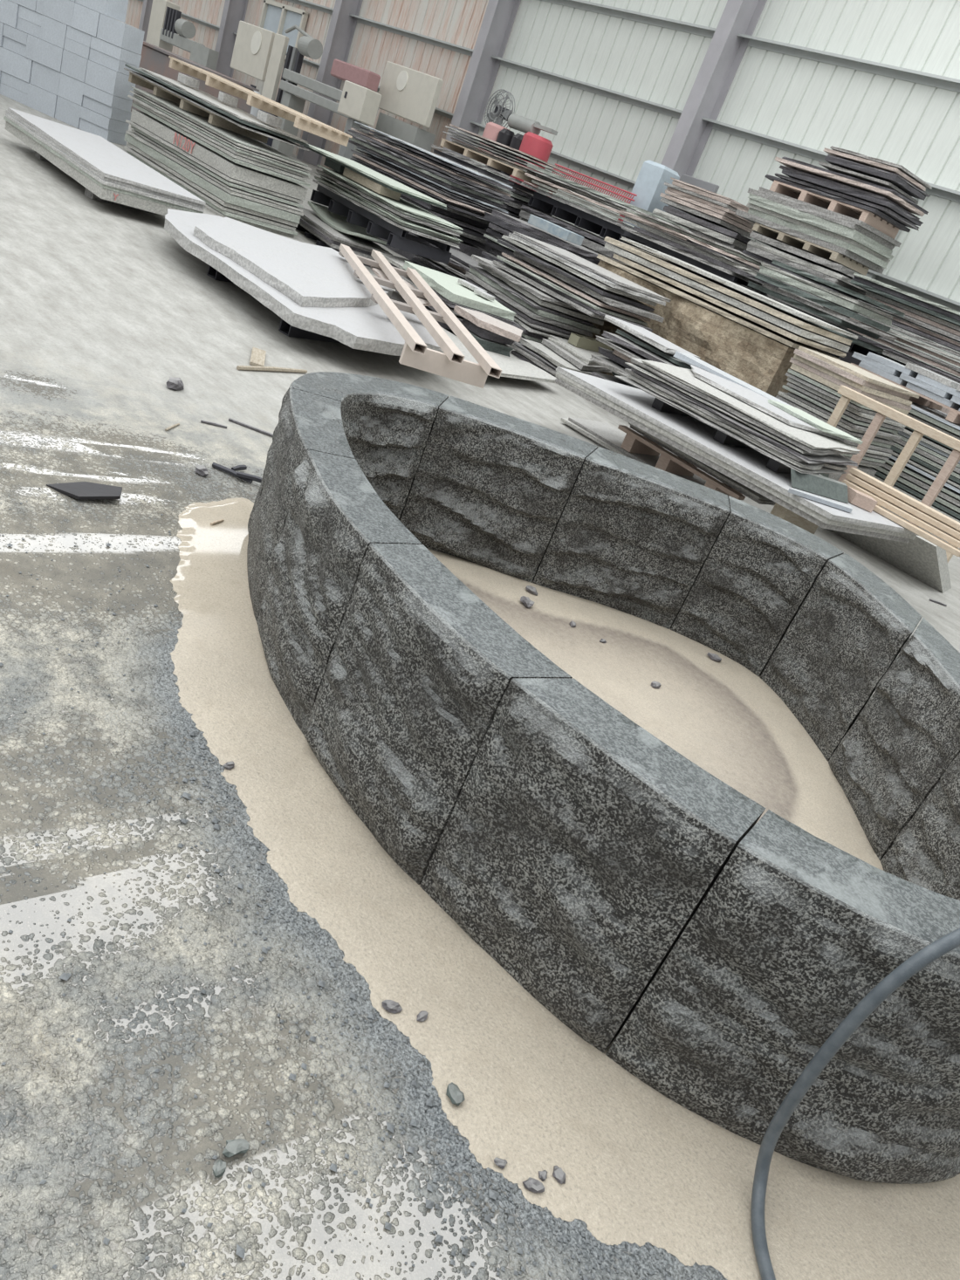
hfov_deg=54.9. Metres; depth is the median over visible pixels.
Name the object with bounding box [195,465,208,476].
chip
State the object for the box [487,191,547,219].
stone slab
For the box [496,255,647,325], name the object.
stone slab
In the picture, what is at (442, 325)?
stone slab
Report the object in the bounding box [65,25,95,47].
stone block
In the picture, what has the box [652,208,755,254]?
stone slab
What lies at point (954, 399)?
stone block
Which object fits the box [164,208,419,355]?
stone slab
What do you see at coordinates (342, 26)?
steel column
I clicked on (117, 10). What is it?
stone block
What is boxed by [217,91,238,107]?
stone block
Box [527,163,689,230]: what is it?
stone slab
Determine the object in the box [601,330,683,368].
stone slab
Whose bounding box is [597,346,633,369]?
stone slab
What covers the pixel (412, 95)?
machine
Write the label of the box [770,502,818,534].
bearer
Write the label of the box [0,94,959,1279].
floor
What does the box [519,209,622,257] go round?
stone slab
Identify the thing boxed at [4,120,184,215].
stone slab
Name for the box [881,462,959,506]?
stone slab
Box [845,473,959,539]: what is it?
plank
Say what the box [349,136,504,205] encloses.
stone slab
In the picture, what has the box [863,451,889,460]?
stone slab
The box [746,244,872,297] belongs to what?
stone slab
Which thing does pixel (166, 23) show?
saw
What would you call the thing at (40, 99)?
stone block
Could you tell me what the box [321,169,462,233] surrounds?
stone slab
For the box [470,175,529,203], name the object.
stone slab
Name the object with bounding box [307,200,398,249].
stone slab
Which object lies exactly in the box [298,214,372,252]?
stone slab
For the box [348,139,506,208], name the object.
stone slab
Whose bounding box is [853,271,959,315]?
stone slab
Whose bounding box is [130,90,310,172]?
stone slab
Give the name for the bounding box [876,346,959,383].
stone slab
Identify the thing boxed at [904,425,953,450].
stone slab
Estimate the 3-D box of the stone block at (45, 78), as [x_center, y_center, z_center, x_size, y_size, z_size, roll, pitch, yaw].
[-6.142,-8.094,13.393,0.498,0.297,0.424,27,26,9]
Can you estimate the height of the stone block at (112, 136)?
0.147 m
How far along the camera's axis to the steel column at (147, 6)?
31.13 m
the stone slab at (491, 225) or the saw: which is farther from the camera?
the saw
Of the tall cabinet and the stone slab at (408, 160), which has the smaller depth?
the stone slab at (408, 160)
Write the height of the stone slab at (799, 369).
0.048 m
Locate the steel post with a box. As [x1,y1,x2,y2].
[843,197,917,318]
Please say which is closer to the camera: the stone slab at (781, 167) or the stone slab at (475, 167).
the stone slab at (781, 167)
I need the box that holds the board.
[664,173,718,219]
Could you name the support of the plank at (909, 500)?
on the plank at (897, 502)
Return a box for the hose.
[750,927,959,1279]
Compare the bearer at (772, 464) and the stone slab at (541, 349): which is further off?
the stone slab at (541, 349)
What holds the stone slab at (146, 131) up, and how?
on the stone slab at (257, 192)
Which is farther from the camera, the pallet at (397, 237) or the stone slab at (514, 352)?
the pallet at (397, 237)
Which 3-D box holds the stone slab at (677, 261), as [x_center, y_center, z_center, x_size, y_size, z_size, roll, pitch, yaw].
[2.794,-3.927,10.229,1.067,0.033,2.815,-3,35,-42]
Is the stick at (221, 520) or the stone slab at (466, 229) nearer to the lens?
the stick at (221, 520)
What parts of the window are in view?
pane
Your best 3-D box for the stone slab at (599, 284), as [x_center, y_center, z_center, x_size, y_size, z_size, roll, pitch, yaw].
[1.076,-4.201,10.467,0.834,0.034,2.006,0,34,-39]
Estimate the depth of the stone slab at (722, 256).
11.74 m
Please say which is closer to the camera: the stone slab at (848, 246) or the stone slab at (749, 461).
the stone slab at (749, 461)
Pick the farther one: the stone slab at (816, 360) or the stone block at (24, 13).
the stone block at (24, 13)
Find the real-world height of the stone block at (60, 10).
0.297 m
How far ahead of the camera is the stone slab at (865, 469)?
9.32 m
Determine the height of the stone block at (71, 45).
0.147 m
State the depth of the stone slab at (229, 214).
11.28 m
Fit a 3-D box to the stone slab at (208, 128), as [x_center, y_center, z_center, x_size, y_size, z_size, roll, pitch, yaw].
[-3.302,-6.482,11.716,1.032,0.023,2.938,-6,37,-45]
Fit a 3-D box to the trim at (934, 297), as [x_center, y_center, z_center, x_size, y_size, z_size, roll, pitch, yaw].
[-1.114,-12.125,21.103,0.182,0.106,56.000,-3,36,-42]
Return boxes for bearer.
[34,150,49,162]
[84,187,162,215]
[206,265,232,282]
[278,319,342,343]
[323,157,345,173]
[342,167,401,200]
[651,397,691,416]
[712,430,752,448]
[766,458,819,474]
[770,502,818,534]
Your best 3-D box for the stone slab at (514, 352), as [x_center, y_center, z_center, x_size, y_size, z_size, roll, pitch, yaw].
[0.768,-2.869,9.845,0.541,0.036,0.875,0,33,-38]
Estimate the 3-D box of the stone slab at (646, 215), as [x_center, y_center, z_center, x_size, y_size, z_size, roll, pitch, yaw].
[2.942,-5.224,12.060,0.946,0.024,1.936,-1,34,-40]
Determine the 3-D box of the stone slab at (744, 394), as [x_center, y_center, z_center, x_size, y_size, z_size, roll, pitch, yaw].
[2.111,-1.851,7.110,0.667,0.028,1.323,-3,36,-42]
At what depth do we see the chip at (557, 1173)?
1.79 m
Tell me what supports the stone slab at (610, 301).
on the stone slab at (520, 261)
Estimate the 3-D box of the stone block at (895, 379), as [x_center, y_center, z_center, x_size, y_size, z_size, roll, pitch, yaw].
[4.551,-2.929,10.260,0.506,0.056,0.546,-3,36,-42]
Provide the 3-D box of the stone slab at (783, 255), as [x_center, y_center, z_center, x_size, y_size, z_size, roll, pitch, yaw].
[4.550,-5.072,12.619,1.073,0.062,1.647,-2,35,-42]
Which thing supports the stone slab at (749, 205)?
on the stone slab at (848, 246)
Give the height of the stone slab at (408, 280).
0.032 m
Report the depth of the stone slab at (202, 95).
11.46 m
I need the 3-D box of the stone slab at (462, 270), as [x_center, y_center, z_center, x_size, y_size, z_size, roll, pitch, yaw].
[-0.138,-5.242,13.110,0.717,0.045,1.805,-2,35,-41]
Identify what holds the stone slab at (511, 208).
on the stone slab at (510, 213)
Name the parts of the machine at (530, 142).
motor, motor, arm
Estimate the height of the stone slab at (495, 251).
0.079 m
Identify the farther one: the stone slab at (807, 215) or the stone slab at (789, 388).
the stone slab at (807, 215)
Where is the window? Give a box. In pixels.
[258,0,308,59]
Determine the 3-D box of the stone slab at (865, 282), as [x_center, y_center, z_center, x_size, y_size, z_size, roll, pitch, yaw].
[5.753,-3.993,11.382,1.027,0.046,2.302,-5,37,-44]
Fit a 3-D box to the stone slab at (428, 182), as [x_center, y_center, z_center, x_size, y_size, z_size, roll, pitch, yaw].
[-0.753,-7.206,14.560,1.262,0.014,2.871,-2,35,-42]
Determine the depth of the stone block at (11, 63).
13.28 m
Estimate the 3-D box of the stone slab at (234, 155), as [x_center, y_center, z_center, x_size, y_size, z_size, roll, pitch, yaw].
[-3.353,-6.375,11.772,1.009,0.031,2.937,-5,37,-44]
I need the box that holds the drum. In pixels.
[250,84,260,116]
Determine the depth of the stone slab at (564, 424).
7.68 m
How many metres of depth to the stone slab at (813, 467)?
6.62 m
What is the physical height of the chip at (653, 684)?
0.026 m
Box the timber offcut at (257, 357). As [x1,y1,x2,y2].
[249,347,266,366]
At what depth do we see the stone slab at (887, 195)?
11.78 m
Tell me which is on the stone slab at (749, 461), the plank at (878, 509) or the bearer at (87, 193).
the plank at (878, 509)
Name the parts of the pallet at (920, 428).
post, post, rail, post, post, post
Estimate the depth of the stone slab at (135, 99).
11.11 m
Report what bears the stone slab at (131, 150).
on the stone slab at (229, 214)
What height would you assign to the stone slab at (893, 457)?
0.030 m
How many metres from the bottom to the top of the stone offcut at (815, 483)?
0.097 m
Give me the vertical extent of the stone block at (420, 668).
0.650 m
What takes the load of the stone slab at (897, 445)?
on the stone slab at (913, 458)
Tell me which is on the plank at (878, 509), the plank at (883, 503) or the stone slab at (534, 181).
the plank at (883, 503)
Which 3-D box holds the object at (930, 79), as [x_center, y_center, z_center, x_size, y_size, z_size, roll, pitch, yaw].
[-0.226,-14.259,20.001,0.182,0.106,56.000,-3,36,-42]
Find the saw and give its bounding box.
[145,0,219,70]
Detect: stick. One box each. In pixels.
[164,423,179,431]
[200,419,226,428]
[210,519,224,525]
[212,462,252,483]
[228,417,273,437]
[231,465,246,471]
[236,365,307,373]
[236,471,261,482]
[928,598,946,606]
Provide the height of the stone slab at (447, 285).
0.076 m
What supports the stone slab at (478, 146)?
on the stone slab at (488, 153)
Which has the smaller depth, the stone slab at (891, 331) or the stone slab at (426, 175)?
the stone slab at (891, 331)
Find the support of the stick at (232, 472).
on the floor
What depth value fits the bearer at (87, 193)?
9.01 m
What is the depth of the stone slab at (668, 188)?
13.63 m
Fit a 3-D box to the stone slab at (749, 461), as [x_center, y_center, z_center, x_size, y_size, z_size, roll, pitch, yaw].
[1.919,-1.438,6.931,2.744,0.036,1.229,38,29,29]
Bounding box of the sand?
[169,497,959,1279]
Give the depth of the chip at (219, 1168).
1.58 m
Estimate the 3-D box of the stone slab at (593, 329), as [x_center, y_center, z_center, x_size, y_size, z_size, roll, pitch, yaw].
[0.626,-4.050,10.999,0.926,0.053,1.862,5,31,-33]
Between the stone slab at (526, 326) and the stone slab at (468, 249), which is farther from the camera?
the stone slab at (468, 249)
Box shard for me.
[46,481,122,499]
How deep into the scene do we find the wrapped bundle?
14.71 m
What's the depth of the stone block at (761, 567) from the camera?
4.36 m
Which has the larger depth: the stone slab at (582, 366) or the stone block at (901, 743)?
the stone slab at (582, 366)
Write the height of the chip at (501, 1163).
0.013 m
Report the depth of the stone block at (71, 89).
13.13 m
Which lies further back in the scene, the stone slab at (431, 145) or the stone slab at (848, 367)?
the stone slab at (431, 145)
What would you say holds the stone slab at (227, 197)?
on the stone slab
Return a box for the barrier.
[546,163,636,223]
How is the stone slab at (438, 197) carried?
on the stone slab at (451, 206)
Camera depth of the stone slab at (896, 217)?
11.84 m
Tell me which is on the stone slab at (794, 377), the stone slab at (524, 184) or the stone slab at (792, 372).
the stone slab at (792, 372)
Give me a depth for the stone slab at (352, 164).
11.87 m
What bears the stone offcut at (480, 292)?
on the stone slab at (447, 285)
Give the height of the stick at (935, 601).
0.019 m
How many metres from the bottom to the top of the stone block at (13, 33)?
0.147 m
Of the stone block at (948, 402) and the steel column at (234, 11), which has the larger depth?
the steel column at (234, 11)
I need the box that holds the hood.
[189,41,219,70]
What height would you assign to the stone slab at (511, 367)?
0.030 m
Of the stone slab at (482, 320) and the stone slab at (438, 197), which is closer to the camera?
the stone slab at (482, 320)
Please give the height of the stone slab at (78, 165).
0.031 m
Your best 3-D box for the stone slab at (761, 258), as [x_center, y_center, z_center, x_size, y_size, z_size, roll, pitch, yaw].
[4.472,-4.946,12.682,1.105,0.083,1.614,-3,35,-42]
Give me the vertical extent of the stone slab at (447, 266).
0.030 m
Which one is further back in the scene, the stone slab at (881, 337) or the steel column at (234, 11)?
the steel column at (234, 11)
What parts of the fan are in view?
blade, motor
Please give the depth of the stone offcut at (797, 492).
6.11 m
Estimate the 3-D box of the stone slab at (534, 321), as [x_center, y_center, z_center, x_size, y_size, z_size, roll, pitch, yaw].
[0.540,-3.943,10.986,0.873,0.033,1.770,5,31,-33]
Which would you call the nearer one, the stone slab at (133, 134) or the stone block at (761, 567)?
the stone block at (761, 567)
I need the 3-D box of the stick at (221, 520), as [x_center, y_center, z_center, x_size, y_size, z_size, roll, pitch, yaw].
[-1.068,-0.480,3.758,0.012,0.014,0.081,27,26,10]
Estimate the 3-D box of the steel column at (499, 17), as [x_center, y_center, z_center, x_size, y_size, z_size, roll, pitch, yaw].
[0.410,-12.889,19.125,0.545,8.500,0.300,-3,36,-42]
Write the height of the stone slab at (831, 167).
0.031 m
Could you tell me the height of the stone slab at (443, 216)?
0.046 m
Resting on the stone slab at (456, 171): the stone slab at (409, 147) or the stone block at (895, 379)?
the stone slab at (409, 147)
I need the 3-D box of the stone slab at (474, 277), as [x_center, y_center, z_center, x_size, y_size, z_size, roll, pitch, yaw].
[0.554,-3.994,10.965,0.884,0.044,1.798,4,31,-33]
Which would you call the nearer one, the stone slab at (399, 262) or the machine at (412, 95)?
the stone slab at (399, 262)
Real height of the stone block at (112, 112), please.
0.147 m
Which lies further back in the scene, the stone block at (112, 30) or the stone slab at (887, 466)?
the stone block at (112, 30)
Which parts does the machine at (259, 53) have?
guard panel, panel, motor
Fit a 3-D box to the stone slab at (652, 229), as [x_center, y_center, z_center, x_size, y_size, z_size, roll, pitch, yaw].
[3.381,-5.938,14.142,0.971,0.062,1.577,-4,36,-43]
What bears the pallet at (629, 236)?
on the stone slab
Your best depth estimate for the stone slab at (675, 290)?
9.95 m
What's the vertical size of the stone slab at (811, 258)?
0.073 m
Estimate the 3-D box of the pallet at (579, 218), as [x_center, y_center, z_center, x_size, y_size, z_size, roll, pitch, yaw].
[1.842,-6.369,14.251,0.950,0.218,2.500,-3,36,-42]
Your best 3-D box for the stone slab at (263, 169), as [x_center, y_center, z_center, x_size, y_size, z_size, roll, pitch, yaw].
[-3.340,-6.330,11.793,1.030,0.038,2.998,-5,37,-44]
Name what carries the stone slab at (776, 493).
on the stone slab at (660, 436)
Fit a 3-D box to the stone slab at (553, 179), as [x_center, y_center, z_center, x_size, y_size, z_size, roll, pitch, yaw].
[1.936,-6.691,14.100,1.044,0.024,2.688,-5,37,-44]
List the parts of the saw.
guide rod, guide rod, guide rod, guide rod, arm, motor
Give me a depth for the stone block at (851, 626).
4.01 m
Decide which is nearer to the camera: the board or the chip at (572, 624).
the chip at (572, 624)
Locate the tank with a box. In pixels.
[130,41,259,113]
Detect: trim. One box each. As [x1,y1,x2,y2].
[138,0,959,311]
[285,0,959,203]
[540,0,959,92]
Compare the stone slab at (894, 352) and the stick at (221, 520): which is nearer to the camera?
the stick at (221, 520)
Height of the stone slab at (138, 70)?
0.028 m
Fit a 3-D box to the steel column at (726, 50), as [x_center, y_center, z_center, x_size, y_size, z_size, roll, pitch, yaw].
[3.974,-9.499,15.432,0.545,8.500,0.300,-3,36,-42]
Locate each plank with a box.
[841,479,959,548]
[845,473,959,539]
[848,467,959,530]
[872,504,959,556]
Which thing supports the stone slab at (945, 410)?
on the stone slab
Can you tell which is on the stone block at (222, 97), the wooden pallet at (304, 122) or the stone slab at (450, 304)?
the wooden pallet at (304, 122)
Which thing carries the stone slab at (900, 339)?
on the stone slab at (881, 337)
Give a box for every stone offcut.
[457,279,486,292]
[473,288,494,301]
[787,488,852,513]
[790,468,848,503]
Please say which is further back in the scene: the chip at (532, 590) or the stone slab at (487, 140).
the stone slab at (487, 140)
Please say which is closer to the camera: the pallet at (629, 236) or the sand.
the sand
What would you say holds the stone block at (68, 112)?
on the floor
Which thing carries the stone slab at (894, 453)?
on the stone slab at (893, 457)
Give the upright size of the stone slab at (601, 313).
0.029 m
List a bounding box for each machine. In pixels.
[230,20,380,160]
[364,61,443,157]
[474,113,557,197]
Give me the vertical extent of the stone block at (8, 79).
0.147 m
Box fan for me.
[484,88,514,170]
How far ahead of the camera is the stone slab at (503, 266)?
10.22 m
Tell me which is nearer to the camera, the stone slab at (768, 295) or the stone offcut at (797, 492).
the stone offcut at (797, 492)
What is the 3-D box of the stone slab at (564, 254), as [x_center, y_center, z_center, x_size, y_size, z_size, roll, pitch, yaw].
[1.232,-4.200,10.384,0.856,0.027,1.939,-1,34,-40]
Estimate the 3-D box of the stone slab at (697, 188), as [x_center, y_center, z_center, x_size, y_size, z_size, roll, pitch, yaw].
[3.569,-6.687,13.955,0.908,0.022,1.259,-3,35,-42]
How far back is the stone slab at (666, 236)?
11.68 m
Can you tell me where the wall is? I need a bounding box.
[116,0,959,377]
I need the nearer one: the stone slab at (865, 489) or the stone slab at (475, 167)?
the stone slab at (865, 489)
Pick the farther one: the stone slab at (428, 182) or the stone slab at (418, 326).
the stone slab at (428, 182)
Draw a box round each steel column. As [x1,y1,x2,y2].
[138,0,152,41]
[214,0,248,77]
[296,0,362,167]
[440,0,520,167]
[661,0,766,218]
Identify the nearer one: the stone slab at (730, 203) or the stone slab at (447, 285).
the stone slab at (447, 285)
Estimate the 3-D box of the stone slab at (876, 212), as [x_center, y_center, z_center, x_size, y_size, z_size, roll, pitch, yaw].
[4.742,-5.829,12.326,1.002,0.039,1.870,-2,35,-41]
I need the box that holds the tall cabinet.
[337,80,381,158]
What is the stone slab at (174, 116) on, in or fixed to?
on the stone slab at (135, 99)
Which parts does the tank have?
lid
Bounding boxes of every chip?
[166,376,184,390]
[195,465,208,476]
[212,1159,225,1177]
[222,760,234,769]
[222,1138,249,1157]
[381,999,402,1013]
[416,1010,428,1021]
[445,1081,465,1106]
[493,1156,506,1169]
[520,595,534,608]
[522,1177,544,1192]
[525,585,537,595]
[538,1170,547,1181]
[552,1165,565,1184]
[568,620,575,627]
[650,681,661,688]
[706,652,721,662]
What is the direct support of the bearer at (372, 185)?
on the stone slab at (402, 204)
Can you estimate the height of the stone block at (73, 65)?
0.297 m
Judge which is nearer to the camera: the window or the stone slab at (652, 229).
the stone slab at (652, 229)
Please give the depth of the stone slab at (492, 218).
13.07 m
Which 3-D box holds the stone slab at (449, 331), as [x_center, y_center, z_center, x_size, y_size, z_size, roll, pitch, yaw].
[-0.364,-3.386,9.891,0.800,0.072,1.314,4,31,-34]
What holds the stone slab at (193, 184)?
on the stone slab at (131, 150)
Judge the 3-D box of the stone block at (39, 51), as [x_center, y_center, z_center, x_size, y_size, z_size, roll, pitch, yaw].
[-6.096,-8.364,13.257,0.615,0.297,0.422,27,26,9]
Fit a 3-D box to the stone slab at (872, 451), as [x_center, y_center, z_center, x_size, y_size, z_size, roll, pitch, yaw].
[3.553,-2.072,9.271,0.968,0.029,0.859,-3,35,-42]
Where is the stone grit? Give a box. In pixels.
[0,487,701,1279]
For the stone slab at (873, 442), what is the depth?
9.14 m
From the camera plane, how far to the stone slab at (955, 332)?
11.20 m
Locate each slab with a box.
[3,116,203,213]
[4,112,204,212]
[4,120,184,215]
[5,109,205,208]
[7,107,205,205]
[123,68,309,151]
[123,146,295,231]
[124,63,309,147]
[124,133,300,223]
[125,119,302,204]
[126,130,303,215]
[126,150,298,235]
[127,95,309,178]
[128,142,297,227]
[130,86,308,166]
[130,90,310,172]
[130,109,308,200]
[130,124,303,208]
[130,129,302,212]
[132,102,310,187]
[133,88,311,171]
[133,100,307,181]
[134,94,310,176]
[139,67,308,143]
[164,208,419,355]
[193,217,393,307]
[204,203,294,237]
[297,206,392,254]
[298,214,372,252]
[298,221,375,260]
[299,217,371,255]
[303,145,446,209]
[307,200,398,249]
[308,143,446,206]
[312,171,456,237]
[312,179,459,248]
[314,176,459,243]
[315,168,460,236]
[317,164,463,230]
[320,176,463,241]
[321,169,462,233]
[345,131,509,203]
[348,129,513,200]
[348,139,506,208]
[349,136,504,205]
[349,149,492,212]
[349,157,495,224]
[350,127,510,196]
[351,156,485,216]
[352,152,492,214]
[354,127,510,193]
[355,121,512,188]
[355,146,508,212]
[355,149,511,216]
[359,125,513,191]
[369,266,431,306]
[378,237,416,260]
[381,252,413,269]
[395,289,451,330]
[399,275,463,317]
[400,194,494,237]
[401,193,491,229]
[401,313,451,353]
[402,260,516,321]
[402,268,514,325]
[408,232,487,258]
[412,255,451,275]
[414,253,465,280]
[427,306,464,322]
[429,243,482,268]
[430,143,540,189]
[430,259,468,279]
[431,204,490,225]
[433,149,554,199]
[439,325,456,335]
[441,327,556,383]
[443,130,542,173]
[443,219,486,239]
[444,125,565,176]
[446,130,561,177]
[448,261,467,273]
[449,123,572,174]
[449,257,472,273]
[450,136,554,181]
[451,139,567,189]
[453,305,522,342]
[454,234,485,248]
[458,230,485,243]
[461,317,513,345]
[462,168,533,198]
[464,326,513,356]
[465,271,592,336]
[465,277,587,336]
[468,264,594,326]
[468,266,601,335]
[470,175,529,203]
[470,254,585,314]
[474,238,493,254]
[477,262,603,325]
[481,251,503,263]
[483,212,599,265]
[483,233,514,251]
[485,227,515,245]
[485,239,520,258]
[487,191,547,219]
[488,222,516,236]
[489,246,508,259]
[491,209,604,261]
[492,260,609,321]
[494,205,522,219]
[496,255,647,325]
[497,239,655,311]
[498,301,569,338]
[500,192,552,216]
[501,234,657,306]
[501,252,650,321]
[502,260,652,332]
[503,203,520,213]
[508,232,665,305]
[509,343,558,376]
[511,349,558,378]
[512,320,549,340]
[513,231,670,302]
[513,251,663,322]
[513,315,568,340]
[513,341,557,369]
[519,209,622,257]
[519,217,610,258]
[519,335,541,343]
[520,181,673,246]
[520,204,621,248]
[520,337,596,375]
[521,333,542,342]
[523,180,634,227]
[524,172,686,240]
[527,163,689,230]
[527,167,653,219]
[531,179,670,237]
[535,173,637,216]
[540,338,611,372]
[547,335,608,365]
[554,377,910,542]
[555,366,917,535]
[555,371,916,539]
[561,417,632,458]
[564,424,609,450]
[568,417,705,485]
[589,354,631,376]
[590,371,629,386]
[595,335,650,360]
[596,253,840,359]
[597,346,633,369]
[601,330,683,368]
[603,236,852,345]
[603,242,849,352]
[603,314,699,358]
[610,253,630,266]
[611,371,828,477]
[612,253,846,357]
[612,349,843,456]
[614,375,845,474]
[615,328,691,369]
[619,208,759,269]
[620,236,857,339]
[621,225,767,288]
[624,216,773,279]
[624,362,841,455]
[624,368,842,465]
[626,209,778,273]
[627,374,847,470]
[628,423,771,500]
[629,424,775,505]
[630,357,856,455]
[630,367,858,466]
[632,225,779,288]
[635,210,780,269]
[636,222,756,275]
[641,359,860,453]
[645,228,739,268]
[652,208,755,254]
[659,192,752,232]
[660,197,751,238]
[663,182,736,212]
[663,205,752,245]
[664,189,752,228]
[666,186,753,225]
[670,177,749,209]
[670,220,743,252]
[671,180,748,212]
[672,350,792,406]
[686,239,755,269]
[690,364,844,441]
[732,271,849,322]
[735,209,883,273]
[738,266,857,313]
[740,284,862,335]
[742,249,868,305]
[746,187,894,250]
[746,202,889,263]
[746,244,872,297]
[747,193,892,254]
[747,198,893,260]
[747,207,887,268]
[747,239,867,293]
[747,280,880,339]
[749,231,858,279]
[750,295,882,354]
[753,272,889,331]
[758,186,901,246]
[759,265,891,326]
[760,261,892,319]
[761,282,896,340]
[762,294,893,352]
[764,174,910,232]
[767,399,862,444]
[771,259,904,317]
[774,157,924,216]
[774,172,918,230]
[775,395,895,445]
[777,390,894,440]
[779,164,919,219]
[781,157,928,214]
[781,169,923,225]
[781,384,897,433]
[785,372,895,421]
[786,376,905,427]
[786,382,903,431]
[786,391,901,439]
[787,369,876,411]
[789,357,912,410]
[789,363,909,415]
[793,349,910,399]
[793,354,911,405]
[798,345,919,398]
[818,160,917,204]
[822,147,925,191]
[824,155,925,200]
[827,154,929,197]
[828,465,876,484]
[829,145,930,189]
[829,529,951,593]
[841,440,891,457]
[841,453,885,463]
[842,438,892,452]
[843,455,882,465]
[847,328,959,376]
[848,280,959,326]
[849,317,959,366]
[851,435,891,448]
[852,275,959,321]
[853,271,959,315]
[857,299,959,342]
[857,313,959,356]
[858,326,959,371]
[858,462,877,467]
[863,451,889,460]
[864,488,951,535]
[865,290,959,331]
[865,294,959,336]
[869,466,959,519]
[870,310,959,347]
[872,473,959,522]
[874,465,959,513]
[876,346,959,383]
[877,352,905,365]
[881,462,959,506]
[883,349,959,382]
[884,456,959,499]
[887,452,959,492]
[888,329,959,361]
[889,439,959,479]
[889,444,959,483]
[889,448,959,488]
[890,319,959,352]
[892,432,959,467]
[893,438,959,473]
[896,430,959,463]
[902,427,951,454]
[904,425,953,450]
[906,412,959,439]
[909,408,959,436]
[910,402,959,430]
[940,406,950,414]
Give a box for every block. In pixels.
[0,0,21,28]
[0,21,4,47]
[0,46,33,82]
[0,71,29,94]
[0,82,27,105]
[2,23,30,45]
[2,35,26,56]
[11,0,36,11]
[16,16,41,38]
[17,5,44,26]
[24,34,63,72]
[26,83,57,117]
[29,61,61,95]
[35,0,91,27]
[39,14,68,48]
[54,95,82,128]
[57,73,84,105]
[60,48,88,82]
[63,37,90,59]
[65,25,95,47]
[71,2,112,37]
[75,0,128,22]
[78,117,126,145]
[79,106,129,134]
[82,82,132,112]
[82,95,131,123]
[84,59,135,101]
[88,47,139,75]
[89,35,141,66]
[96,13,144,54]
[177,72,199,88]
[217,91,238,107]
[246,387,355,621]
[247,371,449,538]
[256,109,282,128]
[256,449,422,734]
[304,543,572,884]
[400,395,598,582]
[419,677,766,1053]
[527,213,583,246]
[532,446,730,629]
[585,319,628,376]
[597,260,798,397]
[605,809,959,1184]
[670,495,843,676]
[759,553,921,760]
[828,617,959,860]
[847,485,877,512]
[851,351,901,376]
[858,361,908,386]
[866,351,917,377]
[880,752,959,900]
[899,372,954,399]
[904,362,959,389]
[905,382,959,410]
[915,373,959,397]
[950,395,959,404]
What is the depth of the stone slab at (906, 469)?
9.79 m
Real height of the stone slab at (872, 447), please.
0.028 m
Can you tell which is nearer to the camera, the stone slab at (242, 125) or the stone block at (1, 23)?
the stone slab at (242, 125)
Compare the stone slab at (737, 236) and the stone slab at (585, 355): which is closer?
the stone slab at (585, 355)
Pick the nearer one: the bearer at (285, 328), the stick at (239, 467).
the stick at (239, 467)
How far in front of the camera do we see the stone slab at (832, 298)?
10.61 m
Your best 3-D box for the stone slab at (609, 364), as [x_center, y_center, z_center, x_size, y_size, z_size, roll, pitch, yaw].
[2.145,-2.173,8.781,0.880,0.046,2.454,-7,38,-46]
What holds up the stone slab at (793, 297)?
on the stone slab at (797, 304)
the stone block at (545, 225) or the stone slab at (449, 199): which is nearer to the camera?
the stone block at (545, 225)
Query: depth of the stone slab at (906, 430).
9.72 m
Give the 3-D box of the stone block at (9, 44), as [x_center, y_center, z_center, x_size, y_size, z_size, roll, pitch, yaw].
[-6.574,-8.543,13.392,0.416,0.147,0.422,27,26,9]
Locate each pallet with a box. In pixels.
[128,71,267,143]
[168,55,352,146]
[293,223,370,266]
[310,184,451,264]
[338,243,502,388]
[408,257,435,270]
[440,138,557,193]
[527,191,657,244]
[617,424,745,499]
[618,230,767,296]
[752,222,869,275]
[769,180,898,239]
[816,338,880,365]
[826,385,959,562]
[850,362,959,424]
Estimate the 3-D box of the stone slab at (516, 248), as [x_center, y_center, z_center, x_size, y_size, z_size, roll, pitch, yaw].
[1.046,-4.154,10.493,0.837,0.032,2.017,-1,34,-40]
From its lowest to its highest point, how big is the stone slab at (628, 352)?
0.032 m
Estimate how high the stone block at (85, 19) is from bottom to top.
0.297 m
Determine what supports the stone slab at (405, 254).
on the floor
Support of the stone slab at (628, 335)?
on the stone slab at (624, 341)
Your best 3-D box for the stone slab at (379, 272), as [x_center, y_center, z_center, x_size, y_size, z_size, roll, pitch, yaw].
[-0.738,-3.349,8.769,0.390,0.024,1.333,4,31,-34]
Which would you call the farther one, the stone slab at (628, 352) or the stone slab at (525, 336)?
the stone slab at (525, 336)
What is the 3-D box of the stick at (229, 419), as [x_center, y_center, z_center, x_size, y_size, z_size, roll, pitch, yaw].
[-1.123,-1.093,4.906,0.434,0.019,0.016,20,26,-5]
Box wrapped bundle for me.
[622,159,679,230]
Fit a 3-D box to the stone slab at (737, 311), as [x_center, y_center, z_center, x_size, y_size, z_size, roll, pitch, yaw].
[2.715,-3.741,10.280,1.039,0.045,2.770,-3,35,-42]
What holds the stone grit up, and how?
on the floor
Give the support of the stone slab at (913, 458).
on the stone slab at (894, 453)
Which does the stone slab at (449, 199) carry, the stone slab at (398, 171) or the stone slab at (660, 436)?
the stone slab at (398, 171)

